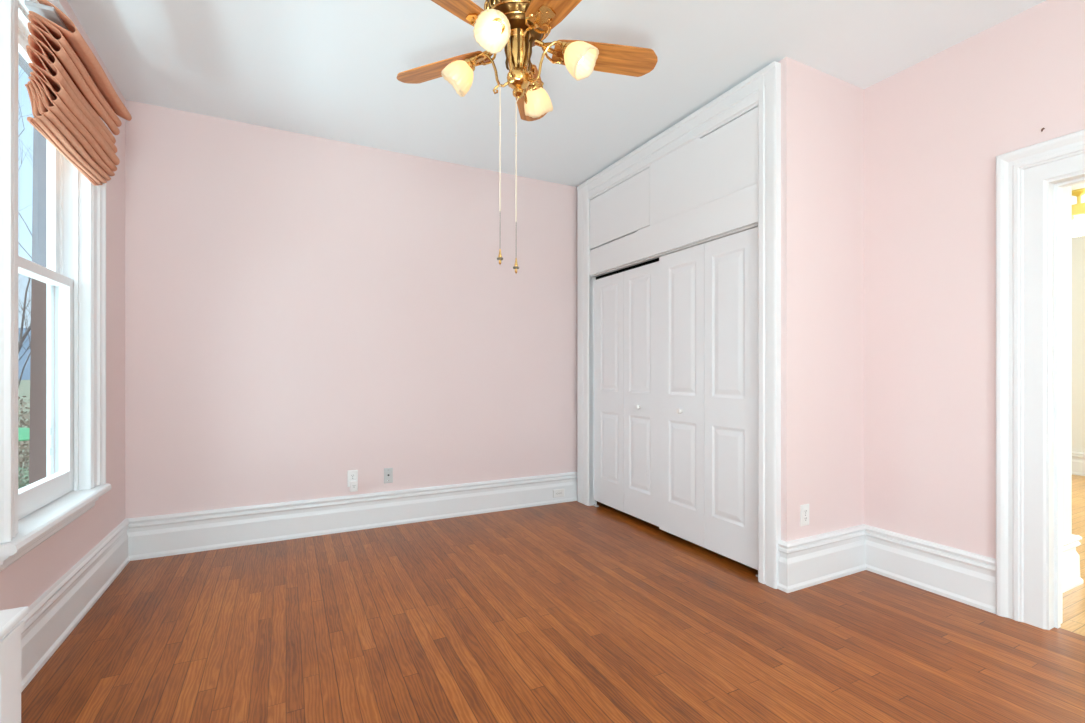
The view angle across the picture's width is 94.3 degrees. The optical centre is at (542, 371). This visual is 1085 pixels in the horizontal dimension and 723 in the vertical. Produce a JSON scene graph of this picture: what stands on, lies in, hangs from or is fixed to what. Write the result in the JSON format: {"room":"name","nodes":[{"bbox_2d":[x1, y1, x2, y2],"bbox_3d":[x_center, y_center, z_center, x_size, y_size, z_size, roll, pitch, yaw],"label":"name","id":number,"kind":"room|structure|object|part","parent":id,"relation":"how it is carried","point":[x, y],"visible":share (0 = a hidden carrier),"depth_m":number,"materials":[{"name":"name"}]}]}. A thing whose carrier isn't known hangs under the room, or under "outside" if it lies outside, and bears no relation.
{"room":"empty bedroom","nodes":[
{"label":"empty bedroom","id":0,"kind":"room"},
{"bbox_2d":[0,0,124,609],"bbox_3d":[-1.100,-0.270,-0.055,0.170,2.960,7.300,0,0,-27],"label":"wall","id":1,"kind":"structure","parent":0,"point":[26,579],"depth_m":2.93,"materials":[{"name":"pink paint"}]},
{"bbox_2d":[0,0,111,571],"bbox_3d":[-2.216,-0.439,2.183,0.292,2.308,1.093,0,0,-27],"label":"window","id":2,"kind":"structure","parent":1,"relation":"in","point":[69,211],"depth_m":2.48,"materials":[{"name":"white paint"}]},
{"bbox_3d":[-2.316,-0.417,2.145,0.079,2.115,0.875,0,0,-27],"label":"exterior frame","id":3,"kind":"part","parent":2,"relation":"part of","materials":[{"name":"brown paint"}]},
{"bbox_3d":[-2.258,-0.943,2.174,0.030,1.025,0.791,0,0,-27],"label":"sash","id":4,"kind":"part","parent":2,"relation":"part of","materials":[{"name":"white paint"}]},
{"bbox_3d":[-2.217,0.064,2.196,0.043,1.064,0.791,0,0,-27],"label":"sash","id":5,"kind":"part","parent":2,"relation":"part of","materials":[{"name":"white paint"}]},
{"bbox_3d":[-2.211,-0.432,2.199,0.156,2.085,0.835,0,0,-27],"label":"frame","id":6,"kind":"part","parent":2,"relation":"part of","materials":[{"name":"white paint"}]},
{"bbox_3d":[-2.162,0.620,2.198,0.182,0.040,1.070,0,0,-27],"label":"sill","id":7,"kind":"part","parent":2,"relation":"part of","materials":[{"name":"white paint"}]},
{"bbox_2d":[24,0,131,185],"bbox_3d":[-2.062,-1.198,2.275,0.161,0.492,0.769,0,0,-27],"label":"roman shade","id":8,"kind":"object","parent":2,"relation":"attached to","point":[70,93],"visible":1,"depth_m":2.08,"materials":[{"name":"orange fabric"}]},
{"bbox_2d":[21,519,129,691],"bbox_3d":[-1.015,1.076,-0.001,0.030,0.268,7.280,0,0,-27],"label":"baseboard","id":9,"kind":"structure","parent":1,"relation":"attached to","point":[49,620],"depth_m":2.34,"materials":[{"name":"white paint"}]},
{"bbox_2d":[125,100,576,518],"bbox_3d":[-0.911,-0.270,4.222,4.450,2.960,0.150,0,0,-27],"label":"wall","id":10,"kind":"structure","parent":0,"point":[302,311],"depth_m":3.78,"materials":[{"name":"pink paint"}]},
{"bbox_2d":[126,472,576,560],"bbox_3d":[-1.175,1.076,3.986,3.365,0.268,0.030,0,0,-27],"label":"baseboard","id":11,"kind":"structure","parent":10,"relation":"attached to","point":[155,536],"depth_m":3.77,"materials":[{"name":"white paint"}]},
{"bbox_2d":[553,489,563,497],"bbox_3d":[0.150,1.120,4.650,0.118,0.072,0.008,0,0,-27],"label":"wall outlet","id":12,"kind":"object","parent":11,"relation":"attached to","point":[559,492],"visible":1,"depth_m":4.65,"materials":[{"name":"white plastic"}]},
{"bbox_2d":[347,470,357,486],"bbox_3d":[-1.454,0.815,3.856,0.074,0.125,0.008,0,0,-27],"label":"wall outlet","id":13,"kind":"object","parent":10,"relation":"attached to","point":[351,474],"visible":0.82,"depth_m":3.85,"materials":[{"name":"white plastic"}]},
{"bbox_2d":[350,480,357,491],"bbox_3d":[-1.437,0.867,3.833,0.054,0.082,0.048,0,0,-27],"label":"plug","id":14,"kind":"object","parent":13,"relation":"attached to","point":[353,483],"visible":1,"depth_m":3.82,"materials":[{"name":"white plastic"}]},
{"bbox_2d":[384,468,392,482],"bbox_3d":[-1.216,0.818,3.976,0.068,0.118,0.011,0,0,-27],"label":"cable jack","id":15,"kind":"object","parent":10,"relation":"attached to","point":[388,472],"visible":1,"depth_m":3.98,"materials":[{"name":"grey plastic"}]},
{"bbox_2d":[21,475,1084,722],"bbox_3d":[3.106,1.250,2.031,9.620,0.080,7.600,0,0,-27],"label":"floor","id":16,"kind":"structure","parent":0,"point":[573,611],"depth_m":2.27,"materials":[{"name":"brown wood"}]},
{"bbox_2d":[0,606,28,722],"bbox_3d":[-1.190,0.910,0.669,0.318,0.600,1.296,0,0,-27],"label":"radiator cover","id":17,"kind":"object","parent":16,"relation":"on","point":[11,625],"visible":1,"depth_m":1.26,"materials":[{"name":"white paint"}]},
{"bbox_2d":[67,0,1084,204],"bbox_3d":[3.106,-1.800,2.031,9.620,0.100,7.600,0,0,-27],"label":"ceiling","id":18,"kind":"structure","parent":0,"point":[328,69],"depth_m":2.83,"materials":[{"name":"paint"}]},
{"bbox_2d":[396,0,657,273],"bbox_3d":[-0.075,-1.082,2.117,1.210,1.336,1.172,0,0,-27],"label":"ceiling fan","id":19,"kind":"object","parent":18,"relation":"hanging from","point":[515,26],"visible":1,"depth_m":2.12,"materials":[{"name":"brown wood"}]},
{"bbox_3d":[-0.462,-1.393,2.312,0.476,0.006,0.154,0,13,24],"label":"fan blade","id":20,"kind":"part","parent":19,"relation":"part of","materials":[{"name":"brown wood"}]},
{"bbox_3d":[-0.377,-1.283,2.207,0.142,0.147,0.139,0,0,-27],"label":"lamp shade","id":21,"kind":"part","parent":19,"relation":"part of","materials":[{"name":"white glass"}]},
{"bbox_3d":[-0.366,-1.393,1.861,0.154,0.006,0.476,17,11,41],"label":"fan blade","id":22,"kind":"part","parent":19,"relation":"part of","materials":[{"name":"brown wood"}]},
{"bbox_2d":[464,57,476,70],"bbox_3d":[-0.318,-1.341,2.196,0.058,0.059,0.056,0,0,-27],"label":"socket","id":23,"kind":"object","parent":19,"relation":"attached to","point":[469,62],"depth_m":2.17,"materials":[{"name":"gold metal"}]},
{"bbox_3d":[-0.227,-1.292,2.177,0.167,0.184,0.012,0,0,11],"label":"lamp arm","id":24,"kind":"part","parent":19,"relation":"part of","materials":[{"name":"gold metal"}]},
{"bbox_3d":[-0.185,-1.283,1.886,0.140,0.148,0.140,0,0,-27],"label":"lamp shade","id":25,"kind":"part","parent":19,"relation":"part of","materials":[{"name":"white glass"}]},
{"bbox_3d":[-0.178,-1.306,1.910,0.056,0.064,0.057,0,0,-27],"label":"light bulb","id":26,"kind":"part","parent":19,"relation":"part of","materials":[{"name":"white glass"}]},
{"bbox_2d":[493,18,504,33],"bbox_3d":[-0.168,-1.341,1.943,0.057,0.059,0.057,0,0,-27],"label":"socket","id":27,"kind":"object","parent":19,"relation":"attached to","point":[499,20],"depth_m":1.93,"materials":[{"name":"glass"}]},
{"bbox_3d":[-0.179,-0.943,2.120,0.008,0.535,0.008,0,0,-27],"label":"pull chain","id":28,"kind":"part","parent":19,"relation":"part of","materials":[{"name":"beige"}]},
{"bbox_3d":[-0.140,-1.292,2.033,0.012,0.184,0.167,0,0,17],"label":"lamp arm","id":29,"kind":"part","parent":19,"relation":"part of","materials":[{"name":"gold metal"}]},
{"bbox_3d":[-0.107,-0.904,2.140,0.008,0.538,0.028,0,0,27],"label":"pull chain","id":30,"kind":"part","parent":19,"relation":"part of","materials":[{"name":"beige"}]},
{"bbox_3d":[-0.067,-1.292,2.273,0.012,0.184,0.167,0,0,17],"label":"lamp arm","id":31,"kind":"part","parent":19,"relation":"part of","materials":[{"name":"gold metal"}]},
{"bbox_3d":[-0.062,-1.393,2.543,0.154,0.006,0.476,-13,-1,6],"label":"fan blade","id":32,"kind":"part","parent":19,"relation":"part of","materials":[{"name":"brown wood"}]},
{"bbox_2d":[528,78,539,90],"bbox_3d":[-0.039,-1.341,2.362,0.057,0.059,0.057,0,0,-27],"label":"socket","id":33,"kind":"object","parent":19,"relation":"attached to","point":[532,86],"depth_m":2.34,"materials":[{"name":"gold metal"}]},
{"bbox_3d":[-0.021,-1.283,2.420,0.140,0.148,0.140,0,0,-27],"label":"lamp shade","id":34,"kind":"part","parent":19,"relation":"part of","materials":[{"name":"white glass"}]},
{"bbox_3d":[0.017,-1.292,2.116,0.167,0.184,0.012,0,0,17],"label":"lamp arm","id":35,"kind":"part","parent":19,"relation":"part of","materials":[{"name":"gold metal"}]},
{"bbox_3d":[0.093,-1.393,1.812,0.154,0.006,0.476,15,-7,-29],"label":"fan blade","id":36,"kind":"part","parent":19,"relation":"part of","materials":[{"name":"brown wood"}]},
{"bbox_2d":[560,42,571,55],"bbox_3d":[0.106,-1.341,2.088,0.057,0.059,0.057,0,0,-27],"label":"socket","id":37,"kind":"object","parent":19,"relation":"attached to","point":[564,46],"depth_m":2.07,"materials":[{"name":"gold metal"}]},
{"bbox_3d":[0.164,-1.283,2.071,0.141,0.148,0.140,0,0,-27],"label":"lamp shade","id":38,"kind":"part","parent":19,"relation":"part of","materials":[{"name":"white glass"}]},
{"bbox_3d":[0.281,-1.393,2.234,0.476,0.006,0.154,0,-13,-12],"label":"fan blade","id":39,"kind":"part","parent":19,"relation":"part of","materials":[{"name":"brown wood"}]},
{"bbox_2d":[1072,188,1084,236],"bbox_3d":[5.178,-1.545,4.860,0.449,0.410,0.449,0,0,-27],"label":"ceiling light","id":40,"kind":"object","parent":18,"relation":"hanging from","point":[1078,210],"visible":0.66,"depth_m":4.74,"materials":[{"name":"glass"}]},
{"bbox_3d":[5.069,-1.410,4.743,0.148,0.140,0.148,0,0,-27],"label":"lamp shade","id":41,"kind":"part","parent":40,"relation":"part of","materials":[{"name":"white glass"}]},
{"bbox_3d":[5.287,-1.410,4.977,0.148,0.140,0.148,0,0,-27],"label":"lamp shade","id":42,"kind":"part","parent":40,"relation":"part of","materials":[{"name":"white glass"}]},
{"bbox_2d":[596,258,658,525],"bbox_3d":[0.947,-0.270,3.913,0.050,2.960,2.086,0,0,-27],"label":"closet interior","id":43,"kind":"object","parent":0,"point":[657,259],"depth_m":4.27,"materials":[{"name":"black"}]},
{"bbox_2d":[593,261,658,526],"bbox_3d":[0.667,0.190,4.159,0.068,2.040,0.906,0,0,-27],"label":"bifold door","id":44,"kind":"structure","parent":43,"relation":"in","point":[626,303],"depth_m":4.11,"materials":[{"name":"white paint"}]},
{"bbox_3d":[0.581,0.164,4.370,0.030,1.988,0.452,0,0,-27],"label":"door","id":45,"kind":"part","parent":44,"relation":"part of","materials":[{"name":"white paint"}]},
{"bbox_3d":[0.787,0.164,3.965,0.030,1.988,0.452,0,0,-27],"label":"door","id":46,"kind":"part","parent":44,"relation":"part of","materials":[{"name":"white paint"}]},
{"bbox_2d":[779,57,863,541],"bbox_3d":[1.641,-0.270,3.018,0.715,2.960,0.139,0,0,-27],"label":"wall","id":47,"kind":"structure","parent":0,"point":[822,114],"depth_m":2.94,"materials":[{"name":"pink paint"}]},
{"bbox_2d":[590,183,757,274],"bbox_3d":[0.868,-0.990,3.749,0.060,0.229,1.826,0,0,-27],"label":"wall","id":48,"kind":"structure","parent":47,"relation":"attached to","point":[736,210],"depth_m":3.48,"materials":[{"name":"white paint"}]},
{"bbox_2d":[589,275,595,505],"bbox_3d":[0.863,0.168,3.758,0.070,2.085,1.906,0,0,-27],"label":"door frame","id":49,"kind":"structure","parent":48,"relation":"attached to","point":[592,502],"depth_m":4.56,"materials":[{"name":"white paint"}]},
{"bbox_2d":[590,167,649,248],"bbox_3d":[0.640,-1.327,4.184,0.051,0.436,0.835,0,0,-27],"label":"panel","id":50,"kind":"object","parent":48,"relation":"on","point":[622,210],"visible":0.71,"depth_m":4.12,"materials":[{"name":"white paint"}]},
{"bbox_2d":[592,223,757,276],"bbox_3d":[0.874,-0.867,3.752,0.034,0.016,1.826,0,0,-27],"label":"closet track","id":51,"kind":"object","parent":48,"relation":"attached to","point":[756,224],"visible":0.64,"depth_m":3.56,"materials":[{"name":"white metal"}]},
{"bbox_2d":[650,138,700,225],"bbox_3d":[0.948,-1.327,3.580,0.050,0.454,0.519,0,0,-27],"label":"panel","id":52,"kind":"object","parent":48,"relation":"on","point":[675,178],"visible":0.79,"depth_m":3.55,"materials":[{"name":"white paint"}]},
{"bbox_2d":[577,61,780,588],"bbox_3d":[0.830,-0.261,3.767,0.050,2.942,2.140,0,0,-27],"label":"closet door frame","id":53,"kind":"structure","parent":48,"relation":"attached to","point":[762,90],"depth_m":2.89,"materials":[{"name":"white paint"}]},
{"bbox_2d":[659,227,757,576],"bbox_3d":[1.071,0.177,3.343,0.068,2.066,0.906,0,0,-27],"label":"bifold door","id":54,"kind":"structure","parent":48,"relation":"in","point":[708,291],"depth_m":3.30,"materials":[{"name":"white paint"}]},
{"bbox_3d":[0.985,0.155,3.554,0.030,2.023,0.452,0,0,-27],"label":"door","id":55,"kind":"part","parent":54,"relation":"part of","materials":[{"name":"white paint"}]},
{"bbox_3d":[1.191,0.155,3.149,0.030,2.023,0.452,0,0,-27],"label":"door","id":56,"kind":"part","parent":54,"relation":"part of","materials":[{"name":"white paint"}]},
{"bbox_2d":[700,107,757,205],"bbox_3d":[1.171,-1.321,3.142,0.051,0.442,0.462,0,0,-27],"label":"panel","id":57,"kind":"object","parent":48,"relation":"on","point":[728,154],"visible":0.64,"depth_m":3.12,"materials":[{"name":"white paint"}]},
{"bbox_2d":[800,504,808,525],"bbox_3d":[1.492,0.813,2.860,0.074,0.120,0.008,0,0,-27],"label":"wall outlet","id":58,"kind":"object","parent":47,"relation":"attached to","point":[804,509],"visible":1,"depth_m":2.85,"materials":[{"name":"white plastic"}]},
{"bbox_2d":[804,509,807,521],"bbox_3d":[1.493,0.813,2.858,0.033,0.070,0.004,0,0,-27],"label":"receptacle","id":59,"kind":"object","parent":58,"relation":"attached to","point":[805,510],"depth_m":2.86,"materials":[{"name":"grey plastic"}]},
{"bbox_2d":[777,524,865,592],"bbox_3d":[1.658,1.076,2.953,0.745,0.268,0.067,0,0,-27],"label":"baseboard","id":60,"kind":"structure","parent":47,"relation":"attached to","point":[805,562],"depth_m":2.90,"materials":[{"name":"white paint"}]},
{"bbox_2d":[864,0,1084,558],"bbox_3d":[2.700,-0.270,1.881,0.140,2.960,7.300,0,0,-27],"label":"wall","id":61,"kind":"structure","parent":0,"point":[935,129],"depth_m":2.74,"materials":[{"name":"pink paint"}]},
{"bbox_2d":[864,524,995,613],"bbox_3d":[2.128,1.076,2.818,0.030,0.268,0.660,0,0,-27],"label":"baseboard","id":62,"kind":"structure","parent":61,"relation":"attached to","point":[969,578],"depth_m":2.76,"materials":[{"name":"white paint"}]},
{"bbox_2d":[996,129,1084,629],"bbox_3d":[2.636,0.066,1.974,0.182,2.288,1.304,0,0,-27],"label":"door frame","id":63,"kind":"structure","parent":61,"relation":"attached to","point":[1022,174],"depth_m":2.41,"materials":[{"name":"white paint"}]},
{"bbox_2d":[1063,186,1071,536],"bbox_3d":[2.056,-0.270,4.077,0.695,2.960,3.000,0,0,-27],"label":"wall","id":64,"kind":"structure","parent":0,"point":[1067,191],"depth_m":2.87,"materials":[{"name":"beige paint"}]},
{"bbox_2d":[1063,534,1082,592],"bbox_3d":[2.115,1.072,4.002,0.732,0.276,2.888,0,0,-27],"label":"baseboard","id":65,"kind":"structure","parent":64,"relation":"attached to","point":[1072,579],"depth_m":2.83,"materials":[{"name":"white paint"}]},
{"bbox_2d":[1072,235,1084,452],"bbox_3d":[7.077,-0.270,4.559,0.150,2.960,6.700,0,0,-27],"label":"wall","id":66,"kind":"structure","parent":0,"point":[1078,243],"depth_m":5.92,"materials":[{"name":"beige paint"}]},
{"bbox_2d":[1072,452,1084,475],"bbox_3d":[7.008,1.076,4.496,0.030,0.268,6.450,0,0,-27],"label":"baseboard","id":67,"kind":"structure","parent":66,"relation":"attached to","point":[1078,458],"depth_m":5.90,"materials":[{"name":"white paint"}]},
{"label":"outside","id":68,"kind":"structure","parent":0,"visible":0},
{"bbox_2d":[18,380,29,487],"bbox_3d":[-278.749,3.960,104.898,398.480,0.300,560.000,0,0,-27],"label":"ground","id":69,"kind":"structure","parent":68,"point":[24,387],"depth_m":72.40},
{"bbox_2d":[18,467,28,488],"bbox_3d":[-10.531,2.855,9.905,3.391,1.955,3.418,0,0,-27],"label":"shrub","id":70,"kind":"object","parent":69,"relation":"on","point":[22,483],"visible":0.02,"depth_m":10.18,"materials":[{"name":"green plant"}]},
{"bbox_2d":[18,396,29,482],"bbox_3d":[-18.727,2.261,16.261,7.195,3.144,7.158,0,0,-27],"label":"thicket","id":71,"kind":"object","parent":69,"relation":"on","point":[21,444],"visible":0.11,"depth_m":16.48,"materials":[{"name":"plant"}]},
{"bbox_2d":[18,428,29,440],"bbox_3d":[-8.556,2.330,7.874,1.671,2.960,1.671,0,0,-4],"label":"patio umbrella","id":72,"kind":"object","parent":69,"relation":"on","point":[23,433],"visible":0.14,"depth_m":7.71,"materials":[{"name":"green fabric"}]},
{"bbox_2d":[18,328,30,379],"bbox_3d":[-295.052,-13.684,281.769,330.000,34.988,110.000,0,0,-27],"label":"hills","id":73,"kind":"structure","parent":69,"relation":"on","point":[26,373],"depth_m":254.34,"materials":[{"name":"blue"}]},
{"bbox_2d":[18,274,30,387],"bbox_3d":[-19.991,-0.384,19.336,5.154,8.408,3.128,0,0,-32],"label":"bare tree","id":74,"kind":"object","parent":69,"relation":"on","point":[26,323],"visible":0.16,"depth_m":19.60,"materials":[{"name":"grey plant"}]},
{"bbox_2d":[18,72,32,352],"bbox_3d":[-13.854,-2.039,12.218,9.158,11.714,7.458,0,0,-40],"label":"bare tree","id":75,"kind":"object","parent":69,"relation":"on","point":[21,338],"visible":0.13,"depth_m":12.22,"materials":[{"name":"grey plant"}]}
]}

